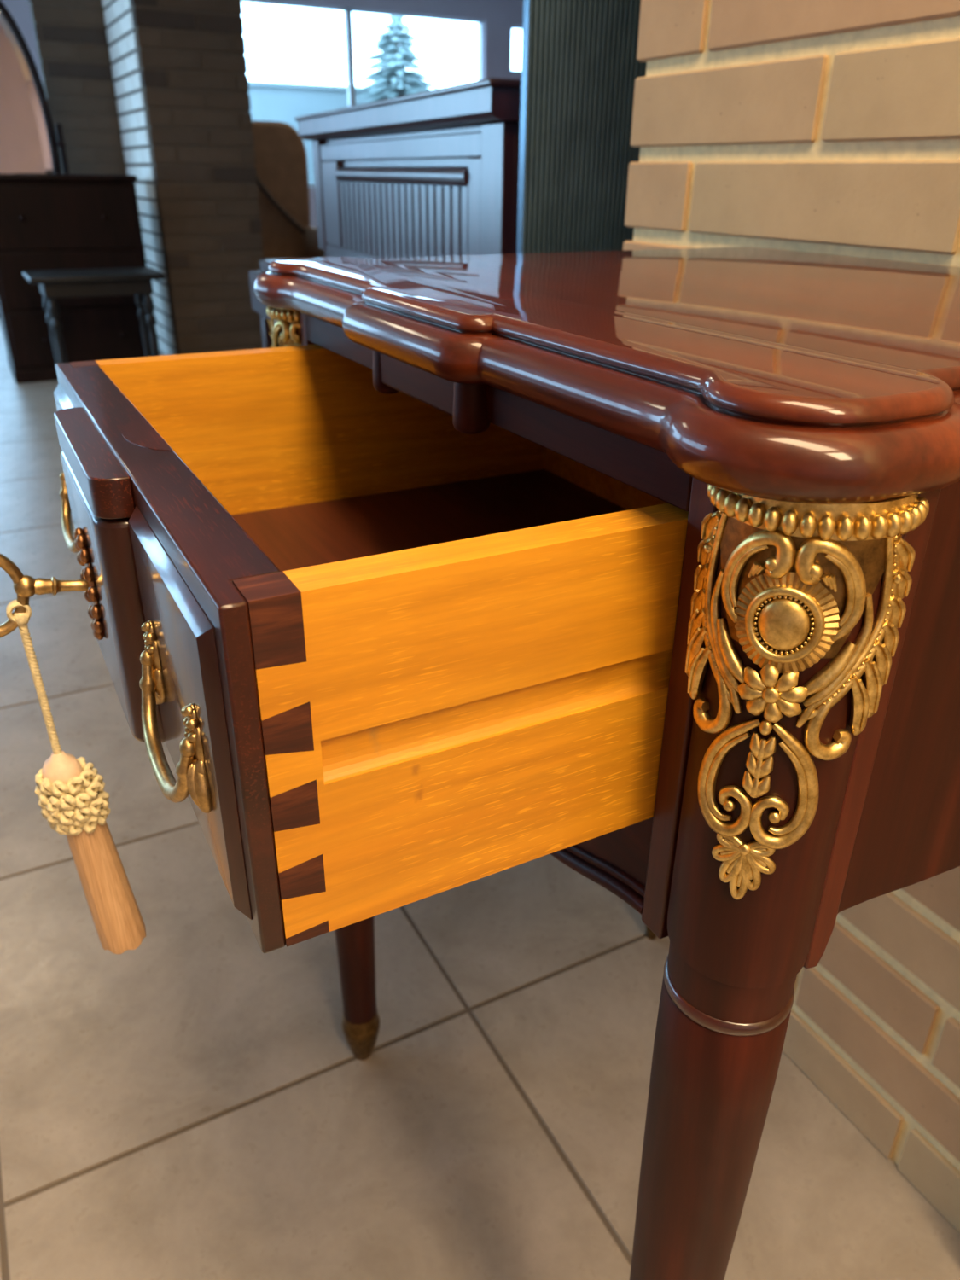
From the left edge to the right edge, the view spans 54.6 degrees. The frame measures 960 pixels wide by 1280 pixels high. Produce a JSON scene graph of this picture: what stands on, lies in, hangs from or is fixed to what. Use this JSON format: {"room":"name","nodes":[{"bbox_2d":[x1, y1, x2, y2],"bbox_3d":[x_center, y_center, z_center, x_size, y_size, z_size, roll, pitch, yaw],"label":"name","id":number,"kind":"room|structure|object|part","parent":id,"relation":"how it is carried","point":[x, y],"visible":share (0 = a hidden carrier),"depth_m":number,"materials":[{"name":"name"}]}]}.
{"room":"furniture showroom","nodes":[
{"label":"furniture showroom","id":0,"kind":"room"},
{"bbox_2d":[28,0,126,174],"bbox_3d":[-2.309,-3.080,5.394,0.370,2.620,0.120,-13,30,-25],"label":"wall","id":1,"kind":"structure","parent":0,"point":[71,36],"depth_m":5.29,"materials":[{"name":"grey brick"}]},
{"bbox_2d":[0,0,523,226],"bbox_3d":[-3.173,-4.162,7.525,9.900,2.620,0.150,-13,30,-25],"label":"wall","id":2,"kind":"structure","parent":0,"point":[498,16],"depth_m":8.47,"materials":[{"name":"grey paint"}]},
{"bbox_2d":[241,0,483,189],"bbox_3d":[-1.001,-4.876,8.445,2.307,1.415,0.060,-13,30,-25],"label":"window","id":3,"kind":"structure","parent":2,"relation":"in","point":[347,11],"depth_m":8.22,"materials":[{"name":"grey paint"}]},
{"bbox_3d":[-1.008,-4.264,8.752,2.307,0.045,0.060,-13,30,-25],"label":"frame","id":4,"kind":"part","parent":3,"relation":"part of","materials":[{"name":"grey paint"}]},
{"bbox_3d":[-0.994,-5.500,8.131,2.307,0.018,0.060,-13,30,-25],"label":"frame","id":5,"kind":"part","parent":3,"relation":"part of","materials":[{"name":"grey paint"}]},
{"bbox_3d":[0.008,-5.109,8.931,0.018,1.415,0.060,-13,30,-25],"label":"frame","id":6,"kind":"part","parent":3,"relation":"part of","materials":[{"name":"grey paint"}]},
{"bbox_2d":[511,25,522,75],"bbox_3d":[0.380,-5.627,8.891,0.250,0.405,0.060,-13,30,-25],"label":"window","id":7,"kind":"structure","parent":2,"relation":"in","point":[514,72],"depth_m":8.91,"materials":[{"name":"grey paint"}]},
{"bbox_3d":[0.378,-5.466,8.972,0.250,0.045,0.060,-13,30,-25],"label":"frame","id":8,"kind":"part","parent":7,"relation":"part of","materials":[{"name":"grey paint"}]},
{"bbox_3d":[0.382,-5.800,8.804,0.250,0.018,0.060,-13,30,-25],"label":"frame","id":9,"kind":"part","parent":7,"relation":"part of","materials":[{"name":"grey paint"}]},
{"bbox_2d":[0,320,959,1279],"bbox_3d":[-0.417,-0.613,3.510,9.900,0.060,11.800,-13,30,-25],"label":"floor","id":10,"kind":"structure","parent":0,"point":[194,1102],"depth_m":1.15,"materials":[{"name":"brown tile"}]},
{"bbox_2d":[0,173,152,383],"bbox_3d":[-2.193,-1.942,4.962,0.753,0.975,0.540,-13,30,-25],"label":"chest","id":11,"kind":"object","parent":10,"relation":"on","point":[49,222],"visible":0.74,"depth_m":4.72,"materials":[{"name":"brown wood"}]},
{"bbox_3d":[-2.237,-2.063,4.545,0.028,0.028,0.024,-13,30,-25],"label":"knob","id":12,"kind":"part","parent":11,"relation":"part of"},
{"bbox_2d":[0,0,69,174],"bbox_3d":[-2.638,-2.558,5.181,0.694,1.859,0.185,-3,27,-8],"label":"mirror","id":13,"kind":"object","parent":11,"relation":"on","point":[28,143],"visible":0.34,"depth_m":5.04,"materials":[{"name":"clear glass"}]},
{"bbox_3d":[-2.634,-2.716,5.085,0.536,1.416,0.015,-3,27,-8],"label":"glass","id":14,"kind":"part","parent":13,"relation":"part of","materials":[{"name":"white mirror"}]},
{"bbox_3d":[-2.319,-2.330,5.348,0.031,1.120,0.032,-13,30,-25],"label":"post","id":15,"kind":"part","parent":13,"relation":"part of","materials":[{"name":"black wood"}]},
{"bbox_3d":[-2.243,-1.554,4.801,0.028,0.028,0.024,-13,30,-25],"label":"knob","id":16,"kind":"part","parent":11,"relation":"part of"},
{"bbox_3d":[-2.077,-2.108,4.638,0.690,0.285,0.014,-13,30,-25],"label":"drawer","id":17,"kind":"part","parent":11,"relation":"part of","materials":[{"name":"brown wood"}]},
{"bbox_3d":[-2.080,-1.849,4.769,0.690,0.265,0.014,-13,30,-25],"label":"drawer","id":18,"kind":"part","parent":11,"relation":"part of","materials":[{"name":"brown wood"}]},
{"bbox_3d":[-2.083,-1.599,4.894,0.690,0.265,0.014,-13,30,-25],"label":"drawer","id":19,"kind":"part","parent":11,"relation":"part of","materials":[{"name":"brown wood"}]},
{"bbox_3d":[-1.902,-2.140,4.707,0.028,0.028,0.024,-13,30,-25],"label":"knob","id":20,"kind":"part","parent":11,"relation":"part of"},
{"bbox_3d":[-1.908,-1.631,4.963,0.028,0.028,0.024,-13,30,-25],"label":"knob","id":21,"kind":"part","parent":11,"relation":"part of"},
{"bbox_2d":[22,267,165,363],"bbox_3d":[-1.769,-1.421,4.374,0.570,0.580,0.360,-13,30,-25],"label":"table","id":22,"kind":"object","parent":10,"relation":"on","point":[136,281],"visible":0.79,"depth_m":4.20,"materials":[{"name":"brown wood"}]},
{"bbox_3d":[-2.001,-1.412,4.379,0.048,0.555,0.048,-13,30,-25],"label":"leg","id":23,"kind":"part","parent":22,"relation":"part of","materials":[{"name":"brown wood"}]},
{"bbox_3d":[-1.898,-1.324,4.206,0.048,0.555,0.048,-13,30,-25],"label":"leg","id":24,"kind":"part","parent":22,"relation":"part of","materials":[{"name":"brown wood"}]},
{"bbox_3d":[-1.640,-1.495,4.554,0.048,0.555,0.048,-13,30,-25],"label":"leg","id":25,"kind":"part","parent":22,"relation":"part of","materials":[{"name":"brown wood"}]},
{"bbox_3d":[-1.536,-1.407,4.381,0.048,0.555,0.048,-13,30,-25],"label":"leg","id":26,"kind":"part","parent":22,"relation":"part of","materials":[{"name":"brown wood"}]},
{"bbox_2d":[101,0,263,354],"bbox_3d":[-1.697,-2.993,5.233,0.536,2.620,1.020,-13,30,-25],"label":"wall pier","id":27,"kind":"object","parent":10,"relation":"on","point":[179,67],"visible":0.91,"depth_m":4.99,"materials":[{"name":"brown brick"}]},
{"bbox_2d":[251,120,325,259],"bbox_3d":[-1.405,-2.770,6.272,0.695,1.295,0.560,-13,30,-25],"label":"armchair","id":28,"kind":"object","parent":10,"relation":"on","point":[281,156],"visible":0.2,"depth_m":6.34,"materials":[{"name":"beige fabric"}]},
{"bbox_3d":[-1.382,-2.512,6.354,0.630,0.160,0.420,-13,30,-25],"label":"seat","id":29,"kind":"part","parent":28,"relation":"part of","materials":[{"name":"beige fabric"}]},
{"bbox_3d":[-1.112,-2.645,6.448,0.080,0.400,0.460,-13,30,-25],"label":"arm","id":30,"kind":"part","parent":28,"relation":"part of","materials":[{"name":"beige fabric"}]},
{"bbox_2d":[249,77,521,348],"bbox_3d":[-0.086,-0.805,2.553,0.800,1.150,1.504,-10,29,-21],"label":"upright piano","id":31,"kind":"object","parent":10,"relation":"on","point":[432,172],"visible":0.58,"depth_m":2.08,"materials":[{"name":"brown wood"}]},
{"bbox_3d":[-0.675,-0.785,3.112,0.060,0.600,0.060,-10,29,-21],"label":"leg","id":32,"kind":"part","parent":31,"relation":"part of","materials":[{"name":"brown wood"}]},
{"bbox_3d":[-0.439,-1.312,2.797,0.022,0.230,0.180,-10,29,-21],"label":"panel frame","id":33,"kind":"part","parent":31,"relation":"part of","materials":[{"name":"brown wood"}]},
{"bbox_3d":[-0.232,-0.969,2.418,0.022,0.040,1.250,-10,29,-21],"label":"panel frame","id":34,"kind":"part","parent":31,"relation":"part of","materials":[{"name":"brown wood"}]},
{"bbox_3d":[-0.229,-1.212,2.296,0.022,0.044,1.250,-10,29,-21],"label":"panel frame","id":35,"kind":"part","parent":31,"relation":"part of","materials":[{"name":"brown wood"}]},
{"bbox_3d":[-0.208,-1.066,2.313,0.020,0.230,1.000,-10,29,-21],"label":"slatted panel","id":36,"kind":"part","parent":31,"relation":"part of","materials":[{"name":"brown wood"}]},
{"bbox_3d":[0.007,-1.329,2.330,0.612,0.012,1.504,-10,29,-21],"label":"lid","id":37,"kind":"part","parent":31,"relation":"part of","materials":[{"name":"brown wood"}]},
{"bbox_3d":[-0.239,-1.256,2.251,0.199,0.052,1.480,-13,30,-25],"label":"cornice","id":38,"kind":"part","parent":31,"relation":"part of","materials":[{"name":"brown wood"}]},
{"bbox_3d":[-0.002,-0.843,1.873,0.022,0.230,0.070,-10,29,-21],"label":"panel frame","id":39,"kind":"part","parent":31,"relation":"part of","materials":[{"name":"brown wood"}]},
{"bbox_2d":[53,246,959,1279],"bbox_3d":[0.092,0.195,0.804,0.705,0.938,0.636,-13,30,-25],"label":"side table","id":40,"kind":"object","parent":10,"relation":"on","point":[638,571],"visible":1,"depth_m":0.39,"materials":[{"name":"brown wood"}]},
{"bbox_2d":[0,553,88,637],"bbox_3d":[-0.247,-0.027,0.493,0.073,0.051,0.011,-13,30,-25],"label":"key","id":41,"kind":"object","parent":40,"relation":"attached to","point":[26,586],"visible":1,"depth_m":0.50,"materials":[{"name":"gold metal"}]},
{"bbox_2d":[5,599,145,954],"bbox_3d":[-0.241,0.088,0.555,0.045,0.248,0.039,-13,30,-25],"label":"tassel","id":42,"kind":"object","parent":41,"relation":"hanging from","point":[72,798],"visible":1,"depth_m":0.56,"materials":[{"name":"beige fabric"}]},
{"bbox_3d":[-0.246,0.028,0.521,0.008,0.090,0.005,-13,30,-25],"label":"cord","id":43,"kind":"part","parent":42,"relation":"part of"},
{"bbox_3d":[-0.297,-0.114,0.672,0.011,0.046,0.015,-13,30,-25],"label":"pull mount","id":44,"kind":"part","parent":40,"relation":"part of","materials":[{"name":"gold metal"}]},
{"bbox_3d":[-0.270,-0.098,0.636,0.005,0.129,0.132,-13,30,-25],"label":"raised panel","id":45,"kind":"part","parent":40,"relation":"part of","materials":[{"name":"brown wood"}]},
{"bbox_3d":[-0.205,-0.030,0.516,0.018,0.124,0.154,-13,30,-25],"label":"tablet panel","id":46,"kind":"part","parent":40,"relation":"part of","materials":[{"name":"brown wood"}]},
{"bbox_3d":[-0.178,-0.107,0.487,0.017,0.001,0.078,-13,30,-25],"label":"lock seat","id":47,"kind":"part","parent":40,"relation":"part of","materials":[{"name":"brown wood"}]},
{"bbox_3d":[-0.150,0.012,0.426,0.011,0.046,0.015,-13,30,-25],"label":"pull mount","id":48,"kind":"part","parent":40,"relation":"part of","materials":[{"name":"gold metal"}]},
{"bbox_3d":[-0.182,-0.040,0.519,0.027,0.150,0.468,-13,30,-25],"label":"drawer","id":49,"kind":"part","parent":40,"relation":"part of","materials":[{"name":"brown wood"}]},
{"bbox_3d":[-0.125,0.025,0.394,0.005,0.129,0.142,-13,30,-25],"label":"raised panel","id":50,"kind":"part","parent":40,"relation":"part of","materials":[{"name":"brown wood"}]},
{"bbox_3d":[-0.110,0.046,0.359,0.011,0.046,0.015,-13,30,-25],"label":"pull mount","id":51,"kind":"part","parent":40,"relation":"part of","materials":[{"name":"gold metal"}]},
{"bbox_3d":[-0.150,-0.243,0.773,0.059,0.048,0.019,12,29,22],"label":"shield plate","id":52,"kind":"part","parent":40,"relation":"part of","materials":[{"name":"gold metal"}]},
{"bbox_3d":[-0.112,-0.170,0.779,0.406,0.150,0.020,-13,30,-25],"label":"drawer","id":53,"kind":"part","parent":40,"relation":"part of","materials":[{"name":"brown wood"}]},
{"bbox_3d":[-0.144,0.088,0.964,0.065,0.832,0.065,-13,30,-25],"label":"leg","id":54,"kind":"part","parent":40,"relation":"part of","materials":[{"name":"brown wood"}]},
{"bbox_3d":[0.099,0.009,0.428,0.406,0.150,0.020,-13,30,-25],"label":"drawer","id":55,"kind":"part","parent":40,"relation":"part of","materials":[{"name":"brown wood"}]},
{"bbox_3d":[-0.019,-0.159,0.558,0.019,0.024,0.472,-13,30,-25],"label":"rail","id":56,"kind":"part","parent":40,"relation":"part of","materials":[{"name":"brown wood"}]},
{"bbox_3d":[0.167,-0.123,0.686,0.012,0.136,0.428,-13,30,-25],"label":"drawer","id":57,"kind":"part","parent":40,"relation":"part of","materials":[{"name":"brown wood"}]},
{"bbox_3d":[0.119,0.312,0.525,0.065,0.832,0.065,-13,30,-25],"label":"leg","id":58,"kind":"part","parent":40,"relation":"part of","materials":[{"name":"brown wood"}]},
{"bbox_3d":[0.113,-0.020,0.334,0.059,0.048,0.019,12,29,22],"label":"shield plate","id":59,"kind":"part","parent":40,"relation":"part of","materials":[{"name":"gold metal"}]},
{"bbox_3d":[0.337,-0.001,0.487,0.414,0.236,0.005,-13,30,-25],"label":"panel","id":60,"kind":"part","parent":40,"relation":"part of","materials":[{"name":"brown wood"}]},
{"bbox_2d":[516,0,646,253],"bbox_3d":[0.349,-0.876,1.446,0.658,2.280,0.026,-13,30,-25],"label":"curtain","id":61,"kind":"object","parent":10,"relation":"on","point":[580,67],"visible":0.15,"depth_m":1.37,"materials":[{"name":"fabric"}]},
{"bbox_2d":[622,0,959,1233],"bbox_3d":[1.143,-0.107,-0.444,0.200,2.620,3.710,-13,30,-25],"label":"wall","id":62,"kind":"structure","parent":0,"point":[817,126],"depth_m":0.94,"materials":[{"name":"beige brick"}]},
{"label":"outside","id":63,"kind":"structure","parent":0,"visible":0},
{"bbox_3d":[-11.938,-13.836,29.884,70.000,0.150,50.700,-13,30,-25],"label":"ground","id":64,"kind":"structure","parent":63,"visible":0},
{"bbox_2d":[248,81,419,184],"bbox_3d":[-3.364,-6.403,12.727,11.560,2.150,0.380,-13,30,-25],"label":"wall","id":65,"kind":"structure","parent":64,"relation":"on","point":[269,101],"depth_m":12.61,"materials":[{"name":"white paint"}]},
{"bbox_2d":[354,15,438,103],"bbox_3d":[-1.029,-6.704,12.534,1.930,2.908,1.894,-13,30,-25],"label":"conifer","id":66,"kind":"object","parent":64,"relation":"on","point":[391,81],"visible":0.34,"depth_m":11.94,"materials":[{"name":"green plant"}]}
]}

